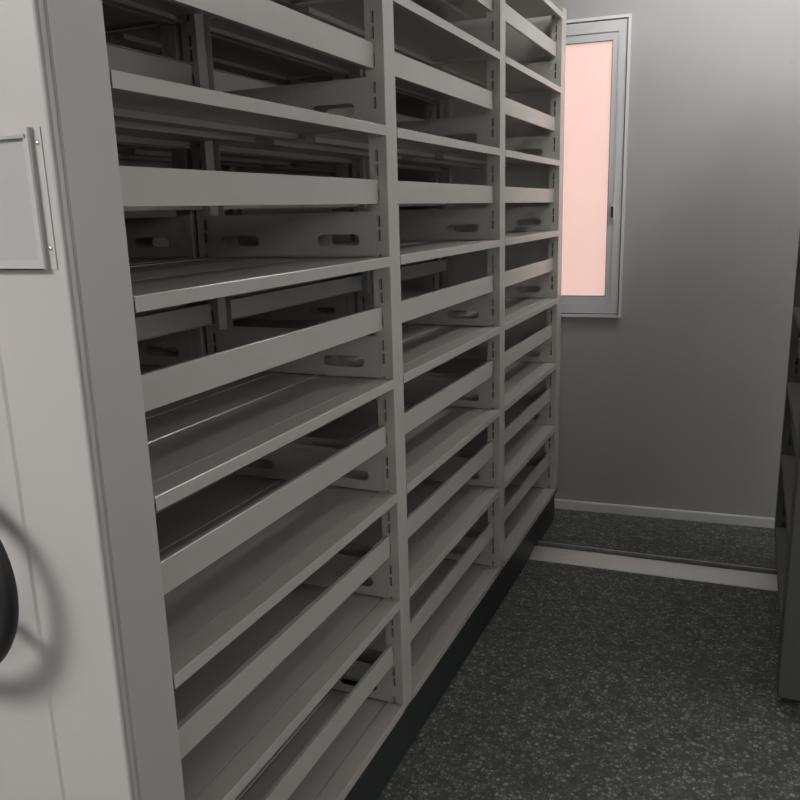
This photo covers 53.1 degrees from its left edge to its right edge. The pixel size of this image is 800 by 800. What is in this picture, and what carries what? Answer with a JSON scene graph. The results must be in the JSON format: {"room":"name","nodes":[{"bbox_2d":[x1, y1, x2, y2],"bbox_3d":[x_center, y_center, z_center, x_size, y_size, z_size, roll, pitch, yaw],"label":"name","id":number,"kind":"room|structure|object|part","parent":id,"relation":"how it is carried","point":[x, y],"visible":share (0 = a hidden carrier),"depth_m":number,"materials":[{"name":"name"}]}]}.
{"room":"archive storage room","nodes":[
{"label":"archive storage room","id":0,"kind":"room"},
{"bbox_2d":[377,508,799,799],"bbox_3d":[-0.344,1.276,1.382,6.600,0.100,7.300,4,14,23],"label":"floor","id":1,"kind":"structure","parent":0,"point":[583,683],"depth_m":2.54,"materials":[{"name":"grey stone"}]},
{"bbox_2d":[102,0,441,586],"bbox_3d":[-0.594,-0.256,2.651,0.544,2.301,2.996,4,14,23],"label":"shelving rack","id":2,"kind":"object","parent":1,"relation":"on","point":[152,235],"visible":0.09,"depth_m":2.51,"materials":[{"name":"metal"}]},
{"bbox_3d":[-0.967,-0.847,1.671,0.540,0.022,0.857,4,14,23],"label":"shelf","id":3,"kind":"part","parent":2,"relation":"part of","materials":[{"name":"grey metal"}]},
{"bbox_3d":[-0.959,-0.564,1.738,0.540,0.022,0.857,4,14,23],"label":"shelf","id":4,"kind":"part","parent":2,"relation":"part of","materials":[{"name":"grey metal"}]},
{"bbox_3d":[-0.943,0.002,1.871,0.540,0.022,0.857,4,14,23],"label":"shelf","id":5,"kind":"part","parent":2,"relation":"part of","materials":[{"name":"grey metal"}]},
{"bbox_3d":[-0.951,-0.281,1.804,0.540,0.022,0.857,4,14,23],"label":"shelf","id":6,"kind":"part","parent":2,"relation":"part of","materials":[{"name":"grey metal"}]},
{"bbox_3d":[-0.538,-0.229,2.150,0.045,2.085,0.060,4,14,23],"label":"upright post","id":7,"kind":"part","parent":2,"relation":"part of","materials":[{"name":"grey metal"}]},
{"bbox_3d":[-0.845,-0.359,2.737,0.002,2.085,2.755,4,14,23],"label":"panel","id":8,"kind":"part","parent":2,"relation":"part of","materials":[{"name":"grey metal"}]},
{"bbox_3d":[-0.607,-1.049,2.482,0.540,0.022,0.835,4,14,23],"label":"shelf","id":9,"kind":"part","parent":2,"relation":"part of","materials":[{"name":"grey metal"}]},
{"bbox_3d":[-0.636,-0.462,3.146,0.045,2.085,0.060,4,14,23],"label":"upright post","id":10,"kind":"part","parent":2,"relation":"part of","materials":[{"name":"grey metal"}]},
{"bbox_3d":[-0.599,-0.766,2.549,0.540,0.022,0.835,4,14,23],"label":"shelf","id":11,"kind":"part","parent":2,"relation":"part of","materials":[{"name":"grey metal"}]},
{"bbox_3d":[-0.583,-0.201,2.683,0.540,0.022,0.835,4,14,23],"label":"shelf","id":12,"kind":"part","parent":2,"relation":"part of","materials":[{"name":"grey metal"}]},
{"bbox_3d":[-0.591,-0.483,2.616,0.540,0.022,0.835,4,14,23],"label":"shelf","id":13,"kind":"part","parent":2,"relation":"part of","materials":[{"name":"grey metal"}]},
{"bbox_3d":[-0.229,-0.399,3.481,0.540,0.022,0.825,4,14,23],"label":"shelf","id":14,"kind":"part","parent":2,"relation":"part of","materials":[{"name":"grey metal"}]},
{"bbox_3d":[-0.567,0.365,2.817,0.540,0.022,0.835,4,14,23],"label":"shelf","id":15,"kind":"part","parent":2,"relation":"part of","materials":[{"name":"grey metal"}]},
{"bbox_3d":[-0.284,-0.659,3.939,0.045,2.085,0.060,4,14,23],"label":"upright post","id":16,"kind":"part","parent":2,"relation":"part of","materials":[{"name":"grey metal"}]},
{"bbox_3d":[-0.245,-0.965,3.347,0.540,0.022,0.825,4,14,23],"label":"shelf","id":17,"kind":"part","parent":2,"relation":"part of","materials":[{"name":"grey metal"}]},
{"bbox_3d":[-0.182,-0.429,2.952,0.045,2.085,0.060,4,14,23],"label":"upright post","id":18,"kind":"part","parent":2,"relation":"part of","materials":[{"name":"grey metal"}]},
{"bbox_3d":[-0.253,-1.248,3.280,0.540,0.022,0.825,4,14,23],"label":"shelf","id":19,"kind":"part","parent":2,"relation":"part of","materials":[{"name":"grey metal"}]},
{"bbox_3d":[-0.038,-0.659,3.884,0.532,2.095,0.036,4,14,23],"label":"plate","id":20,"kind":"part","parent":2,"relation":"part of","materials":[{"name":"grey metal"}]},
{"bbox_3d":[0.170,-0.627,3.745,0.045,2.085,0.060,4,14,23],"label":"upright post","id":21,"kind":"part","parent":2,"relation":"part of","materials":[{"name":"grey metal"}]},
{"bbox_2d":[0,0,566,799],"bbox_3d":[-0.082,-0.219,2.433,0.540,2.301,2.996,4,14,23],"label":"shelving rack","id":22,"kind":"object","parent":1,"relation":"on","point":[175,647],"visible":1,"depth_m":1.74,"materials":[{"name":"white metal"}]},
{"bbox_3d":[-0.628,0.075,1.202,0.540,2.275,0.110,4,14,23],"label":"panel","id":23,"kind":"part","parent":22,"relation":"part of","materials":[{"name":"grey metal"}]},
{"bbox_3d":[-0.457,-0.810,1.453,0.540,0.022,0.857,4,14,23],"label":"shelf","id":24,"kind":"part","parent":22,"relation":"part of","materials":[{"name":"grey metal"}]},
{"bbox_3d":[-0.482,-0.225,2.127,0.045,2.085,0.060,4,14,23],"label":"upright post","id":25,"kind":"part","parent":22,"relation":"part of","materials":[{"name":"grey metal"}]},
{"bbox_3d":[-0.449,-0.527,1.520,0.540,0.022,0.857,4,14,23],"label":"shelf","id":26,"kind":"part","parent":22,"relation":"part of","materials":[{"name":"grey metal"}]},
{"bbox_3d":[-0.441,-0.244,1.587,0.540,0.022,0.857,4,14,23],"label":"shelf","id":27,"kind":"part","parent":22,"relation":"part of","materials":[{"name":"grey metal"}]},
{"bbox_3d":[-0.433,0.039,1.654,0.540,0.022,0.857,4,14,23],"label":"shelf","id":28,"kind":"part","parent":22,"relation":"part of","materials":[{"name":"grey metal"}]},
{"bbox_3d":[-0.425,0.322,1.721,0.540,0.022,0.857,4,14,23],"label":"shelf","id":29,"kind":"part","parent":22,"relation":"part of","materials":[{"name":"grey metal"}]},
{"bbox_3d":[-0.417,0.605,1.788,0.540,0.022,0.857,4,14,23],"label":"shelf","id":30,"kind":"part","parent":22,"relation":"part of","materials":[{"name":"grey metal"}]},
{"bbox_3d":[-0.408,0.901,1.858,0.540,0.022,0.857,4,14,23],"label":"shelf","id":31,"kind":"part","parent":22,"relation":"part of","materials":[{"name":"grey metal"}]},
{"bbox_3d":[-0.097,-1.013,2.265,0.540,0.022,0.835,4,14,23],"label":"shelf","id":32,"kind":"part","parent":22,"relation":"part of","materials":[{"name":"grey metal"}]},
{"bbox_3d":[-0.088,-0.730,2.332,0.540,0.022,0.835,4,14,23],"label":"shelf","id":33,"kind":"part","parent":22,"relation":"part of","materials":[{"name":"grey metal"}]},
{"bbox_3d":[-0.080,-0.447,2.399,0.540,0.022,0.835,4,14,23],"label":"shelf","id":34,"kind":"part","parent":22,"relation":"part of","materials":[{"name":"grey metal"}]},
{"bbox_3d":[-0.126,-0.425,2.929,0.045,2.085,0.060,4,14,23],"label":"upright post","id":35,"kind":"part","parent":22,"relation":"part of","materials":[{"name":"grey metal"}]},
{"bbox_3d":[-0.064,0.119,2.533,0.540,0.022,0.835,4,14,23],"label":"shelf","id":36,"kind":"part","parent":22,"relation":"part of","materials":[{"name":"grey metal"}]},
{"bbox_3d":[-0.028,-0.192,1.933,0.045,2.085,0.060,4,14,23],"label":"upright post","id":37,"kind":"part","parent":22,"relation":"part of","materials":[{"name":"grey metal"}]},
{"bbox_3d":[-0.072,-0.164,2.466,0.540,0.022,0.835,4,14,23],"label":"shelf","id":38,"kind":"part","parent":22,"relation":"part of","materials":[{"name":"grey metal"}]},
{"bbox_3d":[-0.048,0.699,2.670,0.540,0.022,0.835,4,14,23],"label":"shelf","id":39,"kind":"part","parent":22,"relation":"part of","materials":[{"name":"grey metal"}]},
{"bbox_3d":[-0.056,0.402,2.600,0.540,0.022,0.835,4,14,23],"label":"shelf","id":40,"kind":"part","parent":22,"relation":"part of","materials":[{"name":"grey metal"}]},
{"bbox_3d":[0.226,-0.623,3.721,0.045,2.085,0.060,4,14,23],"label":"upright post","id":41,"kind":"part","parent":22,"relation":"part of","materials":[{"name":"grey metal"}]},
{"bbox_3d":[0.266,-0.928,3.129,0.540,0.022,0.825,4,14,23],"label":"shelf","id":42,"kind":"part","parent":22,"relation":"part of","materials":[{"name":"grey metal"}]},
{"bbox_3d":[0.258,-1.211,3.062,0.540,0.022,0.825,4,14,23],"label":"shelf","id":43,"kind":"part","parent":22,"relation":"part of","materials":[{"name":"grey metal"}]},
{"bbox_3d":[0.274,-0.645,3.196,0.540,0.022,0.825,4,14,23],"label":"shelf","id":44,"kind":"part","parent":22,"relation":"part of","materials":[{"name":"grey metal"}]},
{"bbox_3d":[0.290,-0.079,3.330,0.540,0.022,0.825,4,14,23],"label":"shelf","id":45,"kind":"part","parent":22,"relation":"part of","materials":[{"name":"grey metal"}]},
{"bbox_3d":[0.282,-0.362,3.263,0.540,0.022,0.825,4,14,23],"label":"shelf","id":46,"kind":"part","parent":22,"relation":"part of","materials":[{"name":"grey metal"}]},
{"bbox_3d":[0.249,-1.490,2.996,0.540,0.022,0.825,4,14,23],"label":"shelf","id":47,"kind":"part","parent":22,"relation":"part of","materials":[{"name":"grey metal"}]},
{"bbox_3d":[0.328,-0.392,2.735,0.045,2.085,0.060,4,14,23],"label":"upright post","id":48,"kind":"part","parent":22,"relation":"part of","materials":[{"name":"grey metal"}]},
{"bbox_3d":[0.306,0.500,3.467,0.540,0.022,0.825,4,14,23],"label":"shelf","id":49,"kind":"part","parent":22,"relation":"part of","materials":[{"name":"grey metal"}]},
{"bbox_3d":[0.298,0.204,3.397,0.540,0.022,0.825,4,14,23],"label":"shelf","id":50,"kind":"part","parent":22,"relation":"part of","materials":[{"name":"grey metal"}]},
{"bbox_3d":[0.472,-0.622,3.666,0.532,2.095,0.036,4,14,23],"label":"plate","id":51,"kind":"part","parent":22,"relation":"part of","materials":[{"name":"grey metal"}]},
{"bbox_3d":[0.680,-0.590,3.528,0.045,2.085,0.060,4,14,23],"label":"upright post","id":52,"kind":"part","parent":22,"relation":"part of","materials":[{"name":"grey metal"}]},
{"bbox_2d":[529,541,777,591],"bbox_3d":[0.674,0.669,3.551,3.350,0.025,0.175,4,14,21],"label":"rail","id":53,"kind":"object","parent":1,"relation":"on","point":[633,562],"visible":0.45,"depth_m":3.38,"materials":[{"name":"metal"}]},
{"bbox_2d":[774,231,799,700],"bbox_3d":[1.568,-0.290,2.537,0.540,2.301,1.173,4,14,23],"label":"shelving rack","id":54,"kind":"object","parent":1,"relation":"on","point":[787,514],"visible":1,"depth_m":2.56,"materials":[{"name":"grey metal"}]},
{"bbox_3d":[1.596,0.631,2.759,0.540,0.022,0.825,4,14,23],"label":"shelf","id":55,"kind":"part","parent":54,"relation":"part of","materials":[{"name":"grey metal"}]},
{"bbox_3d":[1.516,-0.492,3.013,0.045,2.085,0.060,4,14,23],"label":"upright post","id":56,"kind":"part","parent":54,"relation":"part of","materials":[{"name":"grey metal"}]},
{"bbox_3d":[1.383,-0.199,2.118,0.540,2.275,0.110,4,14,23],"label":"panel","id":57,"kind":"part","parent":54,"relation":"part of","materials":[{"name":"grey paint"}]},
{"bbox_3d":[1.588,0.334,2.689,0.540,0.022,0.825,4,14,23],"label":"shelf","id":58,"kind":"part","parent":54,"relation":"part of","materials":[{"name":"grey metal"}]},
{"bbox_3d":[1.580,0.051,2.622,0.540,0.022,0.825,4,14,23],"label":"shelf","id":59,"kind":"part","parent":54,"relation":"part of","materials":[{"name":"grey metal"}]},
{"bbox_3d":[1.572,-0.232,2.555,0.540,0.022,0.825,4,14,23],"label":"shelf","id":60,"kind":"part","parent":54,"relation":"part of","materials":[{"name":"grey metal"}]},
{"bbox_2d":[550,0,799,517],"bbox_3d":[0.844,-0.832,3.803,6.360,2.820,0.120,3,14,19],"label":"wall","id":61,"kind":"structure","parent":0,"point":[676,401],"depth_m":3.62,"materials":[{"name":"paint"}]},
{"bbox_2d":[561,13,631,317],"bbox_3d":[0.684,-1.055,3.768,0.738,1.316,0.106,3,14,19],"label":"window","id":62,"kind":"structure","parent":61,"relation":"in","point":[598,49],"depth_m":3.66,"materials":[{"name":"grey paint"}]},
{"bbox_3d":[0.675,-1.049,3.743,0.582,1.117,0.006,3,14,19],"label":"frosted pane","id":63,"kind":"part","parent":62,"relation":"part of","materials":[{"name":"pink glass"}]},
{"bbox_2d":[554,499,774,527],"bbox_3d":[0.861,0.532,4.061,6.300,0.047,0.012,3,14,19],"label":"baseboard","id":64,"kind":"structure","parent":61,"relation":"attached to","point":[732,519],"depth_m":3.91,"materials":[{"name":"grey paint"}]}
]}

